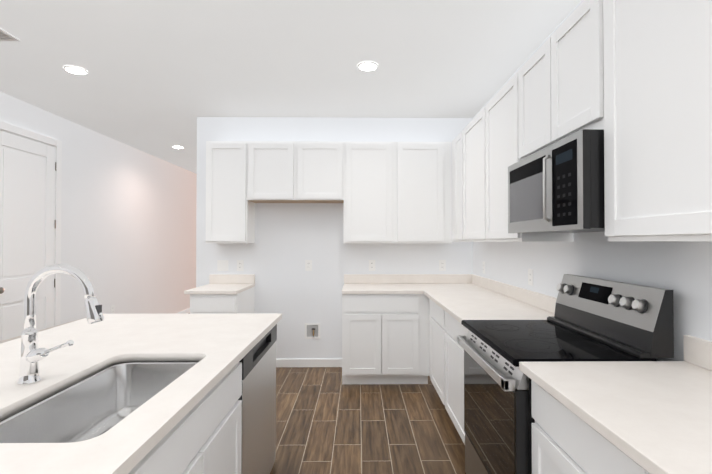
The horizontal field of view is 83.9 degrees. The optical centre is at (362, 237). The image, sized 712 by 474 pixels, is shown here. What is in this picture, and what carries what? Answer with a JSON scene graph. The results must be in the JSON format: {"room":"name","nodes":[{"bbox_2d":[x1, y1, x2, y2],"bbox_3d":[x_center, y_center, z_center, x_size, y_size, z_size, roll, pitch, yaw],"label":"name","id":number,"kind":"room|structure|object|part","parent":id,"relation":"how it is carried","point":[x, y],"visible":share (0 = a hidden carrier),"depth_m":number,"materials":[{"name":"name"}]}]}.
{"room":"kitchen","nodes":[
{"label":"kitchen","id":0,"kind":"room"},
{"bbox_2d":[0,92,196,323],"bbox_3d":[-3.384,0.037,3.593,0.150,2.743,13.700,0,-1,-1],"label":"wall","id":1,"kind":"structure","parent":0,"point":[128,229],"depth_m":5.42,"materials":[{"name":"paint"}]},
{"bbox_2d":[0,130,54,340],"bbox_3d":[-3.270,0.213,3.862,0.080,2.373,0.760,0,-1,-1],"label":"door","id":2,"kind":"structure","parent":1,"relation":"in","point":[27,201],"depth_m":3.86,"materials":[{"name":"white paint"}]},
{"bbox_2d":[0,121,61,325],"bbox_3d":[-3.302,0.175,3.862,0.020,2.472,0.934,0,-1,-1],"label":"door frame","id":3,"kind":"structure","parent":1,"relation":"attached to","point":[26,133],"depth_m":4.26,"materials":[{"name":"white paint"}]},
{"bbox_2d":[111,305,114,313],"bbox_3d":[-3.323,0.956,5.264,0.007,0.118,0.072,0,-1,-1],"label":"electrical outlet","id":4,"kind":"object","parent":1,"relation":"attached to","point":[112,309],"visible":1,"depth_m":5.28,"materials":[{"name":"white plastic"}]},
{"bbox_2d":[176,308,189,313],"bbox_3d":[-3.301,1.363,3.580,0.014,0.090,13.700,0,-1,-1],"label":"baseboard","id":5,"kind":"structure","parent":1,"relation":"attached to","point":[186,311],"depth_m":7.46,"materials":[{"name":"white paint"}]},
{"bbox_2d":[0,0,580,173],"bbox_3d":[-1.042,-1.384,3.636,4.934,0.100,14.100,0,-1,-1],"label":"ceiling","id":6,"kind":"structure","parent":0,"point":[158,78],"depth_m":2.97,"materials":[{"name":"white paint"}]},
{"bbox_2d":[0,28,19,40],"bbox_3d":[-2.526,-1.340,2.538,0.400,0.008,0.300,0,-1,-1],"label":"ceiling vent","id":7,"kind":"object","parent":6,"relation":"in","point":[5,36],"visible":1,"depth_m":2.64,"materials":[{"name":"white paint"}]},
{"bbox_2d":[64,66,87,74],"bbox_3d":[-2.289,-1.333,3.160,0.156,0.008,0.156,0,-1,-1],"label":"recessed light","id":8,"kind":"object","parent":6,"relation":"in","point":[76,70],"visible":1,"depth_m":3.15,"materials":[{"name":"white paint"}]},
{"bbox_2d":[358,61,377,70],"bbox_3d":[0.038,-1.334,3.088,0.156,0.008,0.156,0,-1,-1],"label":"recessed light","id":9,"kind":"object","parent":6,"relation":"in","point":[367,66],"visible":0.94,"depth_m":3.08,"materials":[{"name":"white paint"}]},
{"bbox_2d":[188,313,465,473],"bbox_3d":[-1.042,1.459,3.606,4.934,0.100,14.100,0,-1,-1],"label":"floor","id":10,"kind":"structure","parent":0,"point":[328,421],"depth_m":2.91,"materials":[{"name":"brown tile"}]},
{"bbox_2d":[132,452,151,473],"bbox_3d":[-0.771,0.935,0.503,0.530,0.881,0.817,0,-1,-1],"label":"base cabinet","id":11,"kind":"object","parent":10,"relation":"on","point":[146,468],"depth_m":0.94,"materials":[{"name":"white paint"}]},
{"bbox_2d":[0,313,281,473],"bbox_3d":[-1.081,0.486,1.295,1.160,0.032,2.458,0,-1,-1],"label":"countertop","id":12,"kind":"structure","parent":11,"relation":"on","point":[224,339],"depth_m":1.38,"materials":[{"name":"white stone"}]},
{"bbox_2d":[8,264,107,383],"bbox_3d":[-0.980,0.278,1.293,0.277,0.384,0.068,0,-1,-1],"label":"faucet","id":13,"kind":"object","parent":12,"relation":"on","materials":[{"name":"silver metal"}]},
{"bbox_2d":[0,356,223,473],"bbox_3d":[-0.805,0.606,1.259,0.442,0.233,0.795,0,-1,-1],"label":"sink","id":14,"kind":"object","parent":12,"relation":"in","point":[79,410],"depth_m":1.36,"materials":[{"name":"silver metal"}]},
{"bbox_2d":[176,432,241,473],"bbox_3d":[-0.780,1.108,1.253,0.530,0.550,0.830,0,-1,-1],"label":"base cabinet","id":15,"kind":"object","parent":10,"relation":"on","point":[219,452],"depth_m":1.42,"materials":[{"name":"white paint"}]},
{"bbox_2d":[184,274,254,313],"bbox_3d":[-1.425,0.906,4.012,0.491,1.014,0.646,0,-1,-1],"label":"base cabinet","id":16,"kind":"object","parent":10,"relation":"on","point":[225,293],"visible":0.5,"depth_m":3.76,"materials":[{"name":"white paint"}]},
{"bbox_2d":[184,274,254,293],"bbox_3d":[-1.425,0.465,4.017,0.491,0.132,0.646,0,-1,-1],"label":"countertop","id":17,"kind":"structure","parent":16,"relation":"on","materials":[{"name":"stone"}]},
{"bbox_2d":[238,324,276,473],"bbox_3d":[-0.827,0.958,2.071,0.606,0.868,0.710,0,-1,-1],"label":"dishwasher","id":18,"kind":"object","parent":10,"relation":"on","point":[258,395],"visible":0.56,"depth_m":2.04,"materials":[{"name":"silver metal"}]},
{"bbox_2d":[342,294,425,383],"bbox_3d":[0.211,0.972,4.040,0.824,0.882,0.630,0,-1,-1],"label":"base cabinet","id":19,"kind":"object","parent":10,"relation":"on","point":[403,328],"depth_m":3.73,"materials":[{"name":"white paint"}]},
{"bbox_2d":[342,282,485,293],"bbox_3d":[0.507,0.515,4.040,1.422,0.032,0.646,0,-1,-1],"label":"countertop","id":20,"kind":"structure","parent":19,"relation":"on","point":[348,287],"depth_m":3.97,"materials":[{"name":"white stone"}]},
{"bbox_2d":[422,290,554,325],"bbox_3d":[0.904,0.504,3.003,0.654,0.032,1.438,0,-1,-1],"label":"countertop","id":21,"kind":"structure","parent":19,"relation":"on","point":[461,305],"depth_m":2.80,"materials":[{"name":"white stone"}]},
{"bbox_2d":[426,298,441,400],"bbox_3d":[0.919,0.965,3.380,0.615,0.882,0.745,0,-1,-1],"label":"base cabinet","id":22,"kind":"object","parent":10,"relation":"on","point":[433,313],"depth_m":3.43,"materials":[{"name":"white paint"}]},
{"bbox_2d":[442,310,467,444],"bbox_3d":[0.928,0.957,2.644,0.615,0.882,0.727,0,-1,-1],"label":"base cabinet","id":23,"kind":"object","parent":10,"relation":"on","point":[452,352],"depth_m":2.74,"materials":[{"name":"white paint"}]},
{"bbox_2d":[458,274,673,473],"bbox_3d":[0.868,0.798,1.897,0.652,1.185,0.762,0,-1,-1],"label":"electric range","id":24,"kind":"object","parent":10,"relation":"on","point":[594,319],"visible":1,"depth_m":1.75,"materials":[{"name":"metal"}]},
{"bbox_3d":[0.565,0.575,1.895,0.046,0.048,0.722,0,-1,-1],"label":"handle","id":25,"kind":"part","parent":24,"relation":"part of","materials":[{"name":"silver metal"}]},
{"bbox_2d":[526,375,618,473],"bbox_3d":[0.945,0.942,1.166,0.615,0.882,0.688,0,-1,-1],"label":"base cabinet","id":26,"kind":"object","parent":10,"relation":"on","point":[561,444],"depth_m":1.26,"materials":[{"name":"white paint"}]},
{"bbox_2d":[519,359,711,473],"bbox_3d":[0.935,0.477,0.443,0.654,0.032,2.148,0,-1,-1],"label":"countertop","id":27,"kind":"structure","parent":26,"relation":"on","point":[656,414],"depth_m":1.12,"materials":[{"name":"white stone"}]},
{"bbox_2d":[619,455,646,473],"bbox_3d":[0.952,0.936,0.583,0.615,0.882,0.748,0,-1,-1],"label":"base cabinet","id":28,"kind":"object","parent":10,"relation":"on","point":[625,465],"depth_m":0.96,"materials":[{"name":"white paint"}]},
{"bbox_2d":[196,117,472,358],"bbox_3d":[-0.205,0.046,4.436,3.242,2.743,0.150,0,-1,-1],"label":"wall","id":29,"kind":"structure","parent":0,"point":[290,238],"depth_m":4.36,"materials":[{"name":"paint"}]},
{"bbox_2d":[217,260,227,270],"bbox_3d":[-1.533,0.304,4.336,0.118,0.118,0.009,0,-1,-1],"label":"outlet","id":30,"kind":"object","parent":29,"relation":"attached to","point":[222,265],"visible":1,"depth_m":4.33,"materials":[{"name":"white plastic"}]},
{"bbox_2d":[206,141,257,242],"bbox_3d":[-1.359,-0.463,4.188,0.494,1.044,0.326,0,-1,-1],"label":"upper cabinet","id":31,"kind":"object","parent":29,"relation":"attached to","point":[230,203],"depth_m":4.03,"materials":[{"name":"white paint"}]},
{"bbox_2d":[237,260,243,270],"bbox_3d":[-1.344,0.304,4.339,0.072,0.118,0.007,0,-1,-1],"label":"electrical outlet","id":32,"kind":"object","parent":29,"relation":"attached to","point":[240,265],"visible":1,"depth_m":4.34,"materials":[{"name":"white plastic"}]},
{"bbox_2d":[254,141,297,202],"bbox_3d":[-0.935,-0.683,4.195,0.491,0.603,0.326,0,-1,-1],"label":"upper cabinet","id":33,"kind":"object","parent":29,"relation":"attached to","point":[275,162],"depth_m":4.04,"materials":[{"name":"white paint"}]},
{"bbox_2d":[305,260,311,270],"bbox_3d":[-0.596,0.304,4.348,0.072,0.118,0.007,0,-1,-1],"label":"electrical outlet","id":34,"kind":"object","parent":29,"relation":"attached to","point":[308,265],"visible":1,"depth_m":4.35,"materials":[{"name":"white plastic"}]},
{"bbox_2d":[276,359,341,366],"bbox_3d":[-1.021,1.371,4.330,1.608,0.090,0.014,0,-1,-1],"label":"baseboard","id":35,"kind":"structure","parent":29,"relation":"attached to","point":[308,362],"depth_m":4.33,"materials":[{"name":"white paint"}]},
{"bbox_2d":[305,323,319,338],"bbox_3d":[-0.553,1.021,4.335,0.170,0.170,0.018,0,-1,-1],"label":"outlet box","id":36,"kind":"object","parent":29,"relation":"attached to","point":[312,330],"visible":1,"depth_m":4.34,"materials":[{"name":"white plastic"}]},
{"bbox_2d":[298,141,345,202],"bbox_3d":[-0.445,-0.683,4.201,0.490,0.603,0.326,0,-1,-1],"label":"upper cabinet","id":37,"kind":"object","parent":29,"relation":"attached to","point":[321,164],"depth_m":4.05,"materials":[{"name":"white paint"}]},
{"bbox_2d":[334,142,397,242],"bbox_3d":[0.026,-0.463,4.204,0.592,1.044,0.326,0,-1,-1],"label":"upper cabinet","id":38,"kind":"object","parent":29,"relation":"attached to","point":[392,192],"depth_m":4.05,"materials":[{"name":"white paint"}]},
{"bbox_2d":[369,260,374,270],"bbox_3d":[0.101,0.304,4.357,0.072,0.118,0.007,0,-1,-1],"label":"electrical outlet","id":39,"kind":"object","parent":29,"relation":"attached to","point":[371,265],"visible":1,"depth_m":4.36,"materials":[{"name":"white plastic"}]},
{"bbox_2d":[344,274,469,281],"bbox_3d":[0.504,0.453,4.353,1.422,0.100,0.021,0,-1,-1],"label":"backsplash","id":40,"kind":"structure","parent":29,"relation":"attached to","point":[347,277],"depth_m":4.34,"materials":[{"name":"beige stone"}]},
{"bbox_2d":[398,142,451,242],"bbox_3d":[0.616,-0.463,4.211,0.588,1.044,0.326,0,-1,-1],"label":"upper cabinet","id":41,"kind":"object","parent":29,"relation":"attached to","point":[424,168],"depth_m":4.06,"materials":[{"name":"white paint"}]},
{"bbox_2d":[439,260,445,270],"bbox_3d":[0.876,0.305,4.366,0.072,0.118,0.007,0,-1,-1],"label":"electrical outlet","id":42,"kind":"object","parent":29,"relation":"attached to","point":[442,265],"visible":1,"depth_m":4.36,"materials":[{"name":"white plastic"}]},
{"bbox_2d":[473,0,711,360],"bbox_3d":[1.337,0.005,0.590,0.150,2.743,7.580,0,-1,-1],"label":"wall","id":43,"kind":"structure","parent":0,"point":[682,270],"depth_m":1.93,"materials":[{"name":"paint"}]},
{"bbox_2d":[452,134,459,241],"bbox_3d":[1.058,-0.475,3.823,0.326,1.028,0.498,0,-1,-1],"label":"upper cabinet","id":44,"kind":"object","parent":43,"relation":"attached to","point":[456,142],"depth_m":3.83,"materials":[{"name":"white paint"}]},
{"bbox_2d":[460,112,479,241],"bbox_3d":[1.065,-0.482,3.222,0.326,1.028,0.704,0,-1,-1],"label":"upper cabinet","id":45,"kind":"object","parent":43,"relation":"attached to","point":[470,135],"depth_m":3.35,"materials":[{"name":"white paint"}]},
{"bbox_2d":[470,274,556,313],"bbox_3d":[1.217,0.442,3.320,0.020,0.100,2.063,0,-1,-1],"label":"backsplash","id":46,"kind":"structure","parent":43,"relation":"attached to","point":[544,302],"depth_m":3.08,"materials":[{"name":"beige stone"}]},
{"bbox_2d":[480,69,572,241],"bbox_3d":[1.072,-0.488,2.640,0.326,1.028,0.747,0,-1,-1],"label":"upper cabinet","id":47,"kind":"object","parent":43,"relation":"attached to","point":[500,118],"depth_m":2.64,"materials":[{"name":"white paint"}]},
{"bbox_2d":[520,48,539,159],"bbox_3d":[1.079,-0.712,2.109,0.326,0.590,0.460,0,-1,-1],"label":"upper cabinet","id":48,"kind":"object","parent":43,"relation":"attached to","point":[530,71],"depth_m":2.18,"materials":[{"name":"white paint"}]},
{"bbox_2d":[528,269,532,285],"bbox_3d":[1.229,0.289,2.905,0.007,0.118,0.072,0,-1,-1],"label":"electrical outlet","id":49,"kind":"object","parent":43,"relation":"attached to","point":[530,276],"visible":1,"depth_m":2.90,"materials":[{"name":"white plastic"}]},
{"bbox_2d":[540,0,599,149],"bbox_3d":[1.083,-0.716,1.768,0.326,0.590,0.467,0,-1,-1],"label":"upper cabinet","id":50,"kind":"object","parent":43,"relation":"attached to","point":[570,57],"depth_m":1.76,"materials":[{"name":"white paint"}]},
{"bbox_2d":[508,129,604,232],"bbox_3d":[1.029,-0.222,1.915,0.430,0.386,0.767,0,-1,-1],"label":"over-the-range microwave","id":51,"kind":"object","parent":50,"relation":"attached to","point":[557,187],"visible":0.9,"depth_m":1.70,"materials":[{"name":"silver metal"}]},
{"bbox_3d":[0.843,-0.219,1.917,0.001,0.340,0.698,0,-1,-1],"label":"glass","id":52,"kind":"part","parent":51,"relation":"part of","materials":[{"name":"grey glass"}]},
{"bbox_3d":[0.833,-0.223,1.796,0.033,0.307,0.015,0,-1,-1],"label":"handle","id":53,"kind":"part","parent":51,"relation":"part of","materials":[{"name":"silver metal"}]},
{"bbox_2d":[600,0,711,240],"bbox_3d":[1.089,-0.503,1.228,0.326,1.028,0.761,0,-1,-1],"label":"upper cabinet","id":54,"kind":"object","parent":43,"relation":"attached to","point":[632,79],"depth_m":1.26,"materials":[{"name":"white paint"}]},
{"bbox_2d":[683,335,711,370],"bbox_3d":[1.252,0.411,0.448,0.020,0.100,2.148,0,-1,-1],"label":"backsplash","id":55,"kind":"structure","parent":43,"relation":"attached to","point":[698,351],"depth_m":1.45,"materials":[{"name":"beige stone"}]}
]}

